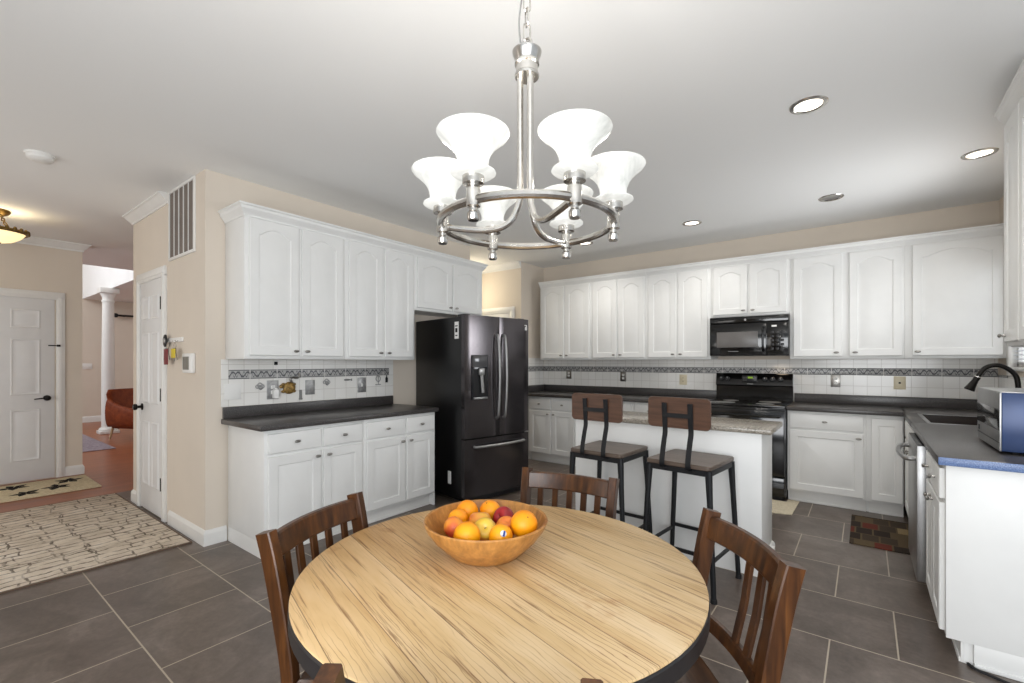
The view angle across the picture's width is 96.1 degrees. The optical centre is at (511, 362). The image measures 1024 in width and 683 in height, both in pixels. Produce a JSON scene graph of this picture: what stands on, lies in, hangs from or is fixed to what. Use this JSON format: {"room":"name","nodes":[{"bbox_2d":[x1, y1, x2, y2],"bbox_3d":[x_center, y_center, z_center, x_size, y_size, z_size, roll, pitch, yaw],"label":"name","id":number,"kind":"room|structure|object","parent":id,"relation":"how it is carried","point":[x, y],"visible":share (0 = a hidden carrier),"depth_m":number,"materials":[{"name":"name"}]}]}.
{"room":"eat-in kitchen","nodes":[
{"label":"eat-in kitchen","id":0,"kind":"room"},
{"bbox_2d":[0,243,81,484],"bbox_3d":[-6.259,-0.037,4.196,0.140,2.745,3.445,0,0,37],"label":"wall","id":1,"kind":"structure","parent":0,"point":[22,266],"depth_m":5.41,"materials":[{"name":"beige paint"}]},
{"bbox_2d":[0,288,64,483],"bbox_3d":[-5.512,0.262,4.987,0.082,2.147,0.974,0,0,37],"label":"door","id":2,"kind":"structure","parent":1,"relation":"in","point":[27,317],"depth_m":5.18,"materials":[{"name":"white paint"}]},
{"bbox_2d":[14,236,91,252],"bbox_3d":[-6.210,-1.366,4.202,0.210,0.088,3.515,0,0,37],"label":"trim","id":3,"kind":"structure","parent":1,"relation":"attached to","point":[36,241],"depth_m":5.30,"materials":[{"name":"white paint"}]},
{"bbox_2d":[65,464,84,475],"bbox_3d":[-5.247,1.279,5.503,0.156,0.112,0.171,0,0,37],"label":"baseboard","id":4,"kind":"structure","parent":1,"relation":"attached to","point":[76,469],"depth_m":5.46,"materials":[{"name":"white paint"}]},
{"bbox_2d":[82,264,132,416],"bbox_3d":[-9.756,-1.315,9.998,0.150,5.300,8.400,0,0,37],"label":"wall","id":5,"kind":"structure","parent":0,"point":[91,309],"depth_m":10.40,"materials":[{"name":"beige paint"}]},
{"bbox_2d":[82,415,100,422],"bbox_3d":[-9.690,1.268,9.947,0.016,0.134,8.000,0,0,37],"label":"baseboard","id":6,"kind":"structure","parent":5,"relation":"attached to","point":[85,419],"depth_m":10.30,"materials":[{"name":"white paint"}]},
{"bbox_2d":[83,264,132,298],"bbox_3d":[-7.553,-2.688,8.763,4.849,2.555,0.120,0,0,37],"label":"wall","id":7,"kind":"structure","parent":0,"point":[94,277],"depth_m":9.17,"materials":[{"name":"white paint"}]},
{"bbox_2d":[133,173,198,526],"bbox_3d":[-2.954,-0.037,3.978,1.670,2.745,0.120,0,0,37],"label":"wall","id":8,"kind":"structure","parent":0,"point":[150,235],"depth_m":3.70,"materials":[{"name":"beige paint"}]},
{"bbox_2d":[122,191,167,225],"bbox_3d":[-3.154,-1.366,4.326,1.070,0.088,0.570,0,0,37],"label":"trim","id":9,"kind":"structure","parent":8,"relation":"attached to","point":[159,199],"depth_m":4.05,"materials":[{"name":"white paint"}]},
{"bbox_2d":[132,265,166,521],"bbox_3d":[-3.218,0.262,4.053,0.774,2.147,0.082,0,0,37],"label":"door","id":10,"kind":"structure","parent":8,"relation":"in","point":[150,406],"depth_m":4.05,"materials":[{"name":"white paint"}]},
{"bbox_2d":[168,337,182,342],"bbox_3d":[-2.642,-0.178,3.640,0.316,0.034,0.037,0,0,37],"label":"hook","id":11,"kind":"object","parent":8,"relation":"attached to","point":[178,339],"visible":0.93,"depth_m":3.62,"materials":[{"name":"white plastic"}]},
{"bbox_2d":[164,343,169,364],"bbox_3d":[-2.806,-0.072,3.736,0.116,0.178,0.019,0,0,37],"label":"bunch","id":12,"kind":"object","parent":11,"relation":"hanging from","point":[166,350],"visible":1,"depth_m":3.72,"materials":[{"name":"red metal"}]},
{"bbox_2d":[168,175,195,260],"bbox_3d":[-2.608,-1.120,3.628,0.565,0.570,0.014,0,0,37],"label":"air vent","id":13,"kind":"object","parent":8,"relation":"in","point":[181,199],"visible":1,"depth_m":3.62,"materials":[{"name":"metal"}]},
{"bbox_2d":[182,353,194,372],"bbox_3d":[-2.469,0.005,3.510,0.190,0.150,0.032,0,0,37],"label":"thermostat","id":14,"kind":"object","parent":8,"relation":"attached to","point":[188,359],"visible":1,"depth_m":3.47,"materials":[{"name":"white plastic"}]},
{"bbox_2d":[167,510,226,546],"bbox_3d":[-2.491,1.279,3.624,0.776,0.112,0.154,0,0,37],"label":"baseboard","id":15,"kind":"structure","parent":8,"relation":"attached to","point":[203,537],"depth_m":3.44,"materials":[{"name":"white paint"}]},
{"bbox_2d":[199,169,543,539],"bbox_3d":[-0.927,-0.037,5.152,0.120,2.745,4.450,0,0,37],"label":"wall","id":16,"kind":"structure","parent":0,"point":[217,191],"depth_m":3.44,"materials":[{"name":"beige paint"}]},
{"bbox_2d":[218,200,348,359],"bbox_3d":[-1.774,-0.574,3.631,0.375,1.098,0.845,0,0,37],"label":"upper cabinet","id":17,"kind":"object","parent":16,"relation":"attached to","point":[285,272],"visible":1,"depth_m":3.46,"materials":[{"name":"white paint"}]},
{"bbox_2d":[221,359,392,406],"bbox_3d":[-1.688,0.155,4.050,0.011,0.356,1.575,0,0,37],"label":"tile backsplash","id":18,"kind":"structure","parent":16,"relation":"attached to","point":[249,373],"depth_m":3.93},
{"bbox_2d":[224,383,240,399],"bbox_3d":[-2.115,0.220,3.484,0.006,0.120,0.115,0,0,37],"label":"switch plate","id":19,"kind":"object","parent":18,"relation":"attached to","point":[231,391],"visible":1,"depth_m":3.48,"materials":[{"name":"white plastic"}]},
{"bbox_2d":[267,380,278,398],"bbox_3d":[-1.934,0.220,3.719,0.009,0.150,0.092,0,0,37],"label":"outlet","id":20,"kind":"object","parent":18,"relation":"attached to","point":[271,384],"visible":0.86,"depth_m":3.71,"materials":[{"name":"silver metal"}]},
{"bbox_2d":[279,373,300,393],"bbox_3d":[-1.838,0.173,3.814,0.043,0.173,0.177,0,0,37],"label":"ornament","id":21,"kind":"object","parent":18,"relation":"attached to","point":[289,387],"visible":1,"depth_m":3.79,"materials":[{"name":"gold metal"}]},
{"bbox_2d":[305,380,314,394],"bbox_3d":[-1.743,0.213,3.970,0.006,0.125,0.085,0,0,37],"label":"wall plate","id":22,"kind":"object","parent":18,"relation":"attached to","point":[309,384],"visible":1,"depth_m":3.96,"materials":[{"name":"silver metal"}]},
{"bbox_2d":[357,377,365,391],"bbox_3d":[-1.426,0.213,4.375,0.016,0.140,0.092,0,0,37],"label":"outlet","id":23,"kind":"object","parent":18,"relation":"attached to","point":[361,382],"visible":1,"depth_m":4.37,"materials":[{"name":"silver metal"}]},
{"bbox_2d":[344,229,417,359],"bbox_3d":[-1.288,-0.574,4.266,0.375,1.098,0.752,0,0,37],"label":"upper cabinet","id":24,"kind":"object","parent":16,"relation":"attached to","point":[379,271],"visible":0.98,"depth_m":4.13,"materials":[{"name":"white paint"}]},
{"bbox_2d":[414,247,487,317],"bbox_3d":[-0.741,-0.819,4.980,0.375,0.609,1.047,0,0,37],"label":"upper cabinet","id":25,"kind":"object","parent":16,"relation":"attached to","point":[445,285],"visible":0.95,"depth_m":4.80,"materials":[{"name":"white paint"}]},
{"bbox_2d":[528,358,543,384],"bbox_3d":[0.304,0.130,6.649,0.011,0.390,0.555,0,0,37],"label":"tile backsplash","id":26,"kind":"structure","parent":16,"relation":"attached to","point":[535,365],"depth_m":6.70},
{"bbox_2d":[482,269,513,308],"bbox_3d":[-0.546,-0.037,7.021,1.550,2.745,0.120,0,0,37],"label":"wall","id":27,"kind":"structure","parent":0,"point":[497,287],"depth_m":6.68,"materials":[{"name":"beige paint"}]},
{"bbox_2d":[482,306,514,317],"bbox_3d":[-0.302,0.272,6.707,0.794,2.127,0.082,0,0,37],"label":"door","id":28,"kind":"structure","parent":27,"relation":"in","point":[506,312],"depth_m":6.62,"materials":[{"name":"white paint"}]},
{"bbox_2d":[482,261,520,273],"bbox_3d":[-0.556,-1.366,6.909,1.670,0.088,0.070,0,0,37],"label":"trim","id":29,"kind":"structure","parent":27,"relation":"attached to","point":[516,264],"depth_m":6.58,"materials":[{"name":"white paint"}]},
{"bbox_2d":[0,421,1022,682],"bbox_3d":[-3.268,1.367,5.025,17.700,0.065,8.400,0,0,37],"label":"floor","id":30,"kind":"structure","parent":0,"point":[193,612],"depth_m":2.44,"materials":[{"name":"tile"}]},
{"bbox_2d":[0,475,101,502],"bbox_3d":[-5.130,1.326,4.650,0.800,0.017,1.340,0,0,37],"label":"mat","id":31,"kind":"object","parent":30,"relation":"on","point":[9,493],"visible":1,"depth_m":4.85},
{"bbox_2d":[0,493,191,593],"bbox_3d":[-3.670,1.329,3.415,2.092,0.012,1.567,0,0,37],"label":"area rug","id":32,"kind":"object","parent":30,"relation":"on","point":[45,543],"visible":1,"depth_m":3.44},
{"bbox_2d":[82,434,115,451],"bbox_3d":[-7.654,1.331,7.209,2.480,0.008,1.730,0,0,37],"label":"rug","id":33,"kind":"object","parent":30,"relation":"on","point":[89,444],"visible":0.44,"depth_m":7.35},
{"bbox_2d":[96,287,119,434],"bbox_3d":[-7.641,-0.033,8.705,0.289,2.735,0.289,0,0,37],"label":"column","id":34,"kind":"structure","parent":30,"relation":"on","point":[108,295],"depth_m":8.63,"materials":[{"name":"white paint"}]},
{"bbox_2d":[105,388,132,438],"bbox_3d":[-6.697,0.906,8.243,0.855,0.862,0.800,0,0,9],"label":"armchair","id":35,"kind":"object","parent":30,"relation":"on","point":[119,403],"visible":0.34,"depth_m":7.90,"materials":[{"name":"orange leather"}]},
{"bbox_2d":[228,420,362,558],"bbox_3d":[-1.643,0.898,3.565,0.624,0.874,0.775,0,0,37],"label":"base cabinet","id":36,"kind":"object","parent":30,"relation":"on","point":[276,478],"visible":0.85,"depth_m":3.30,"materials":[{"name":"white paint"}]},
{"bbox_2d":[221,396,438,431],"bbox_3d":[-1.427,0.397,3.869,0.642,0.124,1.605,0,0,37],"label":"countertop","id":37,"kind":"structure","parent":36,"relation":"on","point":[266,417],"depth_m":3.72,"materials":[{"name":"stone"}]},
{"bbox_2d":[255,492,367,682],"bbox_3d":[-0.448,0.905,1.436,0.475,0.864,0.437,0,0,17],"label":"dining chair","id":38,"kind":"object","parent":30,"relation":"on","point":[274,545],"visible":0.4,"depth_m":1.35,"materials":[{"name":"brown wood"}]},
{"bbox_2d":[363,412,434,523],"bbox_3d":[-1.171,0.898,4.181,0.624,0.874,0.775,0,0,37],"label":"base cabinet","id":39,"kind":"object","parent":30,"relation":"on","point":[399,451],"visible":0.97,"depth_m":3.98,"materials":[{"name":"white paint"}]},
{"bbox_2d":[312,663,602,682],"bbox_3d":[-0.066,0.905,0.881,0.437,0.864,0.475,0,0,5],"label":"dining chair","id":40,"kind":"object","parent":30,"relation":"on","point":[328,672],"visible":1,"depth_m":0.71,"materials":[{"name":"brown wood"}]},
{"bbox_2d":[416,314,527,500],"bbox_3d":[-0.397,0.439,4.809,0.828,1.792,0.957,0,0,-43],"label":"refrigerator","id":41,"kind":"object","parent":30,"relation":"on","point":[472,368],"visible":0.99,"depth_m":4.47,"materials":[{"name":"black metal"}]},
{"bbox_2d":[416,316,464,500],"bbox_3d":[-0.444,0.431,4.863,0.817,1.728,0.815,0,0,-43],"label":"panel","id":42,"kind":"object","parent":41,"relation":"attached to","point":[439,342],"depth_m":4.49,"materials":[{"name":"metal"}]},
{"bbox_2d":[288,505,709,682],"bbox_3d":[-0.032,0.959,1.347,1.124,0.749,1.124,0,0,37],"label":"dining table","id":43,"kind":"object","parent":30,"relation":"on","point":[595,596],"visible":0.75,"depth_m":1.09,"materials":[{"name":"brown wood"}]},
{"bbox_2d":[423,499,547,566],"bbox_3d":[-0.080,0.530,1.416,0.380,0.108,0.380,0,0,37],"label":"fruit bowl","id":44,"kind":"object","parent":43,"relation":"on","point":[468,552],"visible":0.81,"depth_m":1.29,"materials":[{"name":"brown wood"}]},
{"bbox_2d":[444,516,461,537],"bbox_3d":[-0.173,0.501,1.394,0.067,0.068,0.070,0,0,-32],"label":"peach","id":45,"kind":"object","parent":44,"relation":"in","point":[451,523],"visible":0.74,"depth_m":1.37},
{"bbox_2d":[448,509,467,521],"bbox_3d":[-0.172,0.499,1.463,0.064,0.066,0.066,0,0,-28],"label":"orange","id":46,"kind":"object","parent":44,"relation":"in","point":[461,514],"visible":0.52,"depth_m":1.45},
{"bbox_2d":[453,521,480,540],"bbox_3d":[-0.129,0.495,1.316,0.076,0.077,0.076,0,0,-31],"label":"orange","id":47,"kind":"object","parent":44,"relation":"in","point":[467,530],"visible":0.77,"depth_m":1.29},
{"bbox_2d":[457,500,477,518],"bbox_3d":[-0.148,0.493,1.528,0.071,0.070,0.072,0,0,-42],"label":"orange","id":48,"kind":"object","parent":44,"relation":"in","point":[468,506],"visible":0.49,"depth_m":1.51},
{"bbox_2d":[468,509,490,522],"bbox_3d":[-0.101,0.499,1.447,0.074,0.071,0.074,0,0,-30],"label":"apple","id":49,"kind":"object","parent":44,"relation":"in","point":[475,516],"visible":0.46,"depth_m":1.43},
{"bbox_2d":[475,517,495,540],"bbox_3d":[-0.082,0.501,1.374,0.072,0.072,0.071,0,0,-33],"label":"apple","id":50,"kind":"object","parent":44,"relation":"in","point":[485,525],"visible":0.62,"depth_m":1.35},
{"bbox_2d":[479,500,499,519],"bbox_3d":[-0.074,0.498,1.542,0.072,0.070,0.071,0,0,-23],"label":"orange","id":51,"kind":"object","parent":44,"relation":"in","point":[489,506],"visible":0.52,"depth_m":1.52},
{"bbox_2d":[489,524,512,540],"bbox_3d":[-0.032,0.499,1.321,0.068,0.069,0.070,0,0,-41],"label":"orange","id":52,"kind":"object","parent":44,"relation":"in","point":[499,531],"visible":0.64,"depth_m":1.30,"materials":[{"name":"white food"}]},
{"bbox_2d":[493,506,513,523],"bbox_3d":[-0.027,0.501,1.484,0.068,0.070,0.072,0,0,-42],"label":"apple","id":53,"kind":"object","parent":44,"relation":"in","point":[502,511],"visible":0.49,"depth_m":1.47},
{"bbox_2d":[496,516,513,534],"bbox_3d":[-0.016,0.506,1.416,0.066,0.061,0.065,0,0,-32],"label":"peach","id":54,"kind":"object","parent":44,"relation":"in","point":[506,520],"visible":0.33,"depth_m":1.41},
{"bbox_2d":[510,510,537,536],"bbox_3d":[0.036,0.481,1.371,0.082,0.080,0.080,0,0,-21],"label":"orange","id":55,"kind":"object","parent":44,"relation":"in","point":[523,522],"visible":0.91,"depth_m":1.34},
{"bbox_2d":[527,396,530,458],"bbox_3d":[0.344,0.898,6.588,0.145,0.874,0.575,0,0,37],"label":"base cabinet","id":56,"kind":"object","parent":30,"relation":"on","point":[529,453],"visible":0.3,"depth_m":6.32,"materials":[{"name":"white paint"}]},
{"bbox_2d":[529,396,575,465],"bbox_3d":[0.682,0.898,6.298,0.740,0.874,0.624,0,0,37],"label":"base cabinet","id":57,"kind":"object","parent":30,"relation":"on","point":[552,426],"visible":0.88,"depth_m":6.08,"materials":[{"name":"white paint"}]},
{"bbox_2d":[528,384,716,402],"bbox_3d":[1.245,0.393,5.882,2.434,0.132,0.642,0,0,37],"label":"countertop","id":58,"kind":"structure","parent":57,"relation":"on","point":[629,394],"depth_m":6.02,"materials":[{"name":"stone"}]},
{"bbox_2d":[520,467,619,518],"bbox_3d":[0.154,0.905,1.835,0.437,0.864,0.475,0,0,28],"label":"dining chair","id":59,"kind":"object","parent":30,"relation":"on","point":[597,487],"visible":0.27,"depth_m":2.01,"materials":[{"name":"brown wood"}]},
{"bbox_2d":[569,393,652,533],"bbox_3d":[0.674,0.771,3.189,0.466,1.128,0.459,0,0,40],"label":"bar stool","id":60,"kind":"object","parent":30,"relation":"on","point":[606,408],"visible":0.73,"depth_m":3.06,"materials":[{"name":"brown wood"}]},
{"bbox_2d":[623,401,633,411],"bbox_3d":[1.282,0.898,5.838,0.770,0.874,0.624,0,0,37],"label":"base cabinet","id":61,"kind":"object","parent":30,"relation":"on","point":[627,406],"visible":0.02,"depth_m":5.42,"materials":[{"name":"white paint"}]},
{"bbox_2d":[634,402,647,411],"bbox_3d":[1.896,0.898,5.367,0.776,0.874,0.624,0,0,37],"label":"base cabinet","id":62,"kind":"object","parent":30,"relation":"on","point":[638,406],"visible":0.04,"depth_m":5.33,"materials":[{"name":"white paint"}]},
{"bbox_2d":[576,411,782,576],"bbox_3d":[1.168,0.870,3.389,1.379,0.930,0.470,0,0,37],"label":"kitchen island","id":63,"kind":"object","parent":30,"relation":"on","point":[749,441],"visible":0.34,"depth_m":3.11,"materials":[{"name":"white paint"}]},
{"bbox_2d":[643,396,741,604],"bbox_3d":[1.102,0.771,2.844,0.466,1.128,0.459,0,0,43],"label":"bar stool","id":64,"kind":"object","parent":30,"relation":"on","point":[692,414],"visible":0.91,"depth_m":2.74,"materials":[{"name":"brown wood"}]},
{"bbox_2d":[675,507,805,682],"bbox_3d":[0.461,0.905,1.285,0.475,0.864,0.437,0,0,-2],"label":"dining chair","id":65,"kind":"object","parent":30,"relation":"on","point":[785,579],"visible":0.65,"depth_m":1.22,"materials":[{"name":"brown wood"}]},
{"bbox_2d":[710,373,793,500],"bbox_3d":[2.487,0.729,4.862,0.766,1.213,0.727,0,0,37],"label":"range","id":66,"kind":"object","parent":30,"relation":"on","point":[753,396],"visible":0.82,"depth_m":4.77,"materials":[{"name":"black metal"}]},
{"bbox_2d":[710,398,792,407],"bbox_3d":[2.494,0.428,4.870,0.766,0.024,0.615,0,0,37],"label":"cooktop","id":67,"kind":"object","parent":66,"relation":"in","point":[719,402],"depth_m":4.79,"materials":[{"name":"black glass"}]},
{"bbox_2d":[772,499,798,514],"bbox_3d":[2.276,1.331,4.445,0.805,0.006,0.535,0,0,37],"label":"mat","id":68,"kind":"object","parent":30,"relation":"on","point":[778,507],"visible":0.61,"depth_m":4.24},
{"bbox_2d":[787,410,865,511],"bbox_3d":[3.062,0.898,4.473,0.602,0.874,0.624,0,0,37],"label":"base cabinet","id":69,"kind":"object","parent":30,"relation":"on","point":[826,452],"visible":0.96,"depth_m":4.25,"materials":[{"name":"white paint"}]},
{"bbox_2d":[849,514,909,554],"bbox_3d":[2.897,1.331,3.582,0.420,0.008,0.790,0,0,37],"label":"kitchen mat","id":70,"kind":"object","parent":30,"relation":"on","point":[877,533],"visible":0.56,"depth_m":3.55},
{"bbox_2d":[866,415,903,516],"bbox_3d":[3.412,0.898,4.223,0.255,0.874,0.595,0,0,37],"label":"base cabinet","id":71,"kind":"object","parent":30,"relation":"on","point":[884,466],"visible":0.91,"depth_m":3.99,"materials":[{"name":"white paint"}]},
{"bbox_2d":[904,420,914,514],"bbox_3d":[3.244,0.898,3.294,0.659,0.874,1.065,0,0,37],"label":"base cabinet","id":72,"kind":"object","parent":30,"relation":"on","point":[908,429],"visible":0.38,"depth_m":3.71,"materials":[{"name":"white paint"}]},
{"bbox_2d":[786,393,1023,472],"bbox_3d":[2.729,0.393,3.289,1.524,0.132,2.953,0,0,37],"label":"countertop","id":73,"kind":"structure","parent":72,"relation":"on","point":[949,445],"depth_m":3.65,"materials":[{"name":"stone"}]},
{"bbox_2d":[917,413,977,425],"bbox_3d":[3.257,0.517,3.349,0.409,0.200,0.744,0,0,37],"label":"sink","id":74,"kind":"object","parent":73,"relation":"in","point":[928,418],"visible":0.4,"depth_m":3.62,"materials":[{"name":"silver metal"}]},
{"bbox_2d":[964,363,1020,391],"bbox_3d":[3.213,0.212,3.063,0.286,0.416,0.128,0,0,37],"label":"faucet","id":75,"kind":"object","parent":73,"relation":"on","point":[972,384],"visible":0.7,"depth_m":3.09,"materials":[{"name":"black metal"}]},
{"bbox_2d":[977,387,1023,453],"bbox_3d":[2.543,0.278,2.208,0.373,0.285,0.522,0,0,37],"label":"toaster oven","id":76,"kind":"object","parent":73,"relation":"on","point":[1000,411],"visible":1,"depth_m":2.11,"materials":[{"name":"silver metal"}]},
{"bbox_2d":[896,433,927,582],"bbox_3d":[2.695,0.901,2.656,0.734,0.868,0.596,0,0,37],"label":"dishwasher","id":77,"kind":"object","parent":30,"relation":"on","point":[917,476],"visible":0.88,"depth_m":2.60,"materials":[{"name":"grey metal"}]},
{"bbox_2d":[921,450,1023,682],"bbox_3d":[2.367,0.898,2.128,0.686,0.874,0.622,0,0,37],"label":"base cabinet","id":78,"kind":"object","parent":30,"relation":"on","point":[934,495],"depth_m":2.00,"materials":[{"name":"white paint"}]},
{"bbox_2d":[966,662,1009,682],"bbox_3d":[2.096,1.329,1.873,0.043,0.013,0.363,0,0,-34],"label":"power cord","id":79,"kind":"object","parent":30,"relation":"on","point":[967,663],"visible":1,"depth_m":1.96,"materials":[{"name":"black rubber"}]},
{"bbox_2d":[0,0,1023,302],"bbox_3d":[-3.267,-1.470,5.025,17.700,0.120,8.400,0,0,37],"label":"ceiling","id":80,"kind":"structure","parent":0,"point":[335,103],"depth_m":2.50,"materials":[{"name":"white paint"}]},
{"bbox_2d":[0,208,30,243],"bbox_3d":[-4.762,-1.231,4.242,0.451,0.359,0.451,0,0,37],"label":"ceiling lamp","id":81,"kind":"object","parent":80,"relation":"attached to","point":[7,234],"visible":1,"depth_m":4.24,"materials":[{"name":"gold metal"}]},
{"bbox_2d":[24,149,55,163],"bbox_3d":[-3.201,-1.387,3.122,0.156,0.047,0.156,0,0,37],"label":"smoke detector","id":82,"kind":"object","parent":80,"relation":"attached to","point":[37,156],"visible":1,"depth_m":3.09,"materials":[{"name":"white plastic"}]},
{"bbox_2d":[411,0,645,259],"bbox_3d":[0.042,-0.875,1.311,0.609,1.067,0.659,0,0,37],"label":"chandelier","id":83,"kind":"object","parent":80,"relation":"hanging from","point":[573,134],"visible":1,"depth_m":1.24,"materials":[{"name":"glass"}]},
{"bbox_2d":[433,204,451,244],"bbox_3d":[-0.200,-0.397,1.328,0.053,0.110,0.053,0,0,37],"label":"socket","id":84,"kind":"object","parent":83,"relation":"attached to","point":[444,229],"depth_m":1.32,"materials":[{"name":"silver metal"}]},
{"bbox_2d":[462,172,483,221],"bbox_3d":[-0.093,-0.397,1.109,0.053,0.110,0.053,0,0,37],"label":"socket","id":85,"kind":"object","parent":83,"relation":"attached to","point":[473,181],"depth_m":1.09,"materials":[{"name":"silver metal"}]},
{"bbox_2d":[486,225,500,259],"bbox_3d":[-0.064,-0.397,1.529,0.053,0.110,0.053,0,0,37],"label":"socket","id":86,"kind":"object","parent":83,"relation":"attached to","point":[492,244],"depth_m":1.52,"materials":[{"name":"silver metal"}]},
{"bbox_2d":[558,224,573,258],"bbox_3d":[0.178,-0.397,1.512,0.053,0.110,0.053,0,0,37],"label":"socket","id":87,"kind":"object","parent":83,"relation":"attached to","point":[565,230],"depth_m":1.50,"materials":[{"name":"silver metal"}]},
{"bbox_2d":[564,169,585,219],"bbox_3d":[0.149,-0.397,1.092,0.053,0.110,0.053,0,0,37],"label":"socket","id":88,"kind":"object","parent":83,"relation":"attached to","point":[573,197],"depth_m":1.08,"materials":[{"name":"silver metal"}]},
{"bbox_2d":[606,200,622,241],"bbox_3d":[0.285,-0.397,1.294,0.053,0.110,0.053,0,0,37],"label":"socket","id":89,"kind":"object","parent":83,"relation":"attached to","point":[612,227],"depth_m":1.28,"materials":[{"name":"silver metal"}]},
{"bbox_2d":[682,220,701,225],"bbox_3d":[1.819,-1.407,4.650,0.184,0.007,0.184,0,0,37],"label":"recessed light","id":90,"kind":"object","parent":80,"relation":"in","point":[692,222],"visible":1,"depth_m":4.65,"materials":[{"name":"silver metal"}]},
{"bbox_2d":[789,95,828,114],"bbox_3d":[1.623,-1.407,2.519,0.184,0.007,0.184,0,0,37],"label":"recessed light","id":91,"kind":"object","parent":80,"relation":"in","point":[810,104],"visible":1,"depth_m":2.51,"materials":[{"name":"glass"}]},
{"bbox_2d":[794,99,822,111],"bbox_3d":[1.623,-1.408,2.519,0.132,0.003,0.132,0,0,37],"label":"diffuser","id":92,"kind":"object","parent":91,"relation":"attached to","point":[807,105],"depth_m":2.52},
{"bbox_2d":[818,194,843,201],"bbox_3d":[2.726,-1.407,3.931,0.184,0.007,0.184,0,0,37],"label":"recessed light","id":93,"kind":"object","parent":80,"relation":"in","point":[831,197],"visible":1,"depth_m":3.92,"materials":[{"name":"silver metal"}]},
{"bbox_2d":[822,195,839,199],"bbox_3d":[2.726,-1.408,3.931,0.132,0.003,0.132,0,0,37],"label":"diffuser","id":94,"kind":"object","parent":93,"relation":"attached to","point":[827,197],"depth_m":3.92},
{"bbox_2d":[961,147,998,159],"bbox_3d":[3.154,-1.407,3.104,0.184,0.007,0.184,0,0,37],"label":"recessed light","id":95,"kind":"object","parent":80,"relation":"in","point":[984,152],"visible":1,"depth_m":3.10,"materials":[{"name":"glass"}]},
{"bbox_2d":[966,150,993,157],"bbox_3d":[3.154,-1.408,3.104,0.132,0.003,0.132,0,0,37],"label":"diffuser","id":96,"kind":"object","parent":95,"relation":"attached to","point":[976,153],"depth_m":3.10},
{"bbox_2d":[544,200,998,502],"bbox_3d":[2.392,-0.037,5.487,4.980,2.745,0.120,0,0,37],"label":"wall","id":97,"kind":"structure","parent":0,"point":[986,213],"depth_m":4.90,"materials":[{"name":"beige paint"}]},
{"bbox_2d":[538,276,591,359],"bbox_3d":[0.806,-0.582,6.385,0.806,1.093,0.375,0,0,37],"label":"upper cabinet","id":98,"kind":"object","parent":97,"relation":"attached to","point":[565,304],"visible":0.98,"depth_m":6.24,"materials":[{"name":"white paint"}]},
{"bbox_2d":[590,269,646,359],"bbox_3d":[1.421,-0.582,5.913,0.743,1.093,0.375,0,0,37],"label":"upper cabinet","id":99,"kind":"object","parent":97,"relation":"attached to","point":[619,299],"visible":0.98,"depth_m":5.76,"materials":[{"name":"white paint"}]},
{"bbox_2d":[645,261,717,359],"bbox_3d":[2.008,-0.582,5.463,0.735,1.093,0.375,0,0,37],"label":"upper cabinet","id":100,"kind":"object","parent":97,"relation":"attached to","point":[678,296],"visible":0.97,"depth_m":5.33,"materials":[{"name":"white paint"}]},
{"bbox_2d":[710,250,789,317],"bbox_3d":[2.602,-0.811,5.008,0.760,0.634,0.375,0,0,37],"label":"upper cabinet","id":101,"kind":"object","parent":97,"relation":"attached to","point":[759,284],"visible":0.98,"depth_m":4.87,"materials":[{"name":"white paint"}]},
{"bbox_2d":[710,314,789,355],"bbox_3d":[2.580,-0.279,4.970,0.752,0.418,0.462,0,0,37],"label":"microwave oven","id":102,"kind":"object","parent":101,"relation":"attached to","point":[762,335],"visible":0.99,"depth_m":4.80,"materials":[{"name":"black plastic"}]},
{"bbox_2d":[544,359,997,398],"bbox_3d":[2.351,0.191,5.434,4.720,0.448,0.011,0,0,37],"label":"tile backsplash","id":103,"kind":"structure","parent":97,"relation":"attached to","point":[931,378],"depth_m":4.81,"materials":[{"name":"tile"}]},
{"bbox_2d":[831,375,839,386],"bbox_3d":[3.303,0.188,4.697,0.082,0.125,0.009,0,0,37],"label":"outlet","id":104,"kind":"object","parent":103,"relation":"attached to","point":[835,379],"visible":1,"depth_m":4.70,"materials":[{"name":"grey metal"}]},
{"bbox_2d":[894,376,905,389],"bbox_3d":[3.701,0.195,4.391,0.090,0.125,0.009,0,0,37],"label":"outlet","id":105,"kind":"object","parent":103,"relation":"attached to","point":[899,381],"visible":1,"depth_m":4.39,"materials":[{"name":"beige plastic"}]},
{"bbox_2d":[789,236,904,358],"bbox_3d":[3.256,-0.582,4.507,0.885,1.093,0.375,0,0,37],"label":"upper cabinet","id":106,"kind":"object","parent":97,"relation":"attached to","point":[847,300],"visible":1,"depth_m":4.36,"materials":[{"name":"white paint"}]},
{"bbox_2d":[904,223,1005,358],"bbox_3d":[3.863,-0.582,4.041,0.643,1.093,0.375,0,0,37],"label":"upper cabinet","id":107,"kind":"object","parent":97,"relation":"attached to","point":[954,279],"visible":0.91,"depth_m":3.91,"materials":[{"name":"white paint"}]},
{"bbox_2d":[999,195,1023,376],"bbox_3d":[3.405,-0.037,2.814,0.120,2.745,2.890,0,0,37],"label":"wall","id":108,"kind":"structure","parent":0,"point":[1001,201],"depth_m":3.91,"materials":[{"name":"beige paint"}]},
{"bbox_2d":[994,59,1023,346],"bbox_3d":[2.533,-0.701,2.092,0.375,1.244,0.630,0,0,37],"label":"upper cabinet","id":109,"kind":"object","parent":108,"relation":"attached to","point":[1010,112],"visible":1,"depth_m":2.26,"materials":[{"name":"white paint"}]},
{"bbox_2d":[998,375,1023,387],"bbox_3d":[3.349,0.216,2.851,0.011,0.218,2.880,0,0,37],"label":"tile backsplash","id":110,"kind":"structure","parent":108,"relation":"attached to","point":[1004,381],"depth_m":3.74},
{"bbox_2d":[1005,342,1023,375],"bbox_3d":[3.612,-0.390,3.109,0.150,0.990,1.470,0,0,37],"label":"window","id":111,"kind":"structure","parent":108,"relation":"in","point":[1011,361],"depth_m":3.65,"materials":[{"name":"glass"}]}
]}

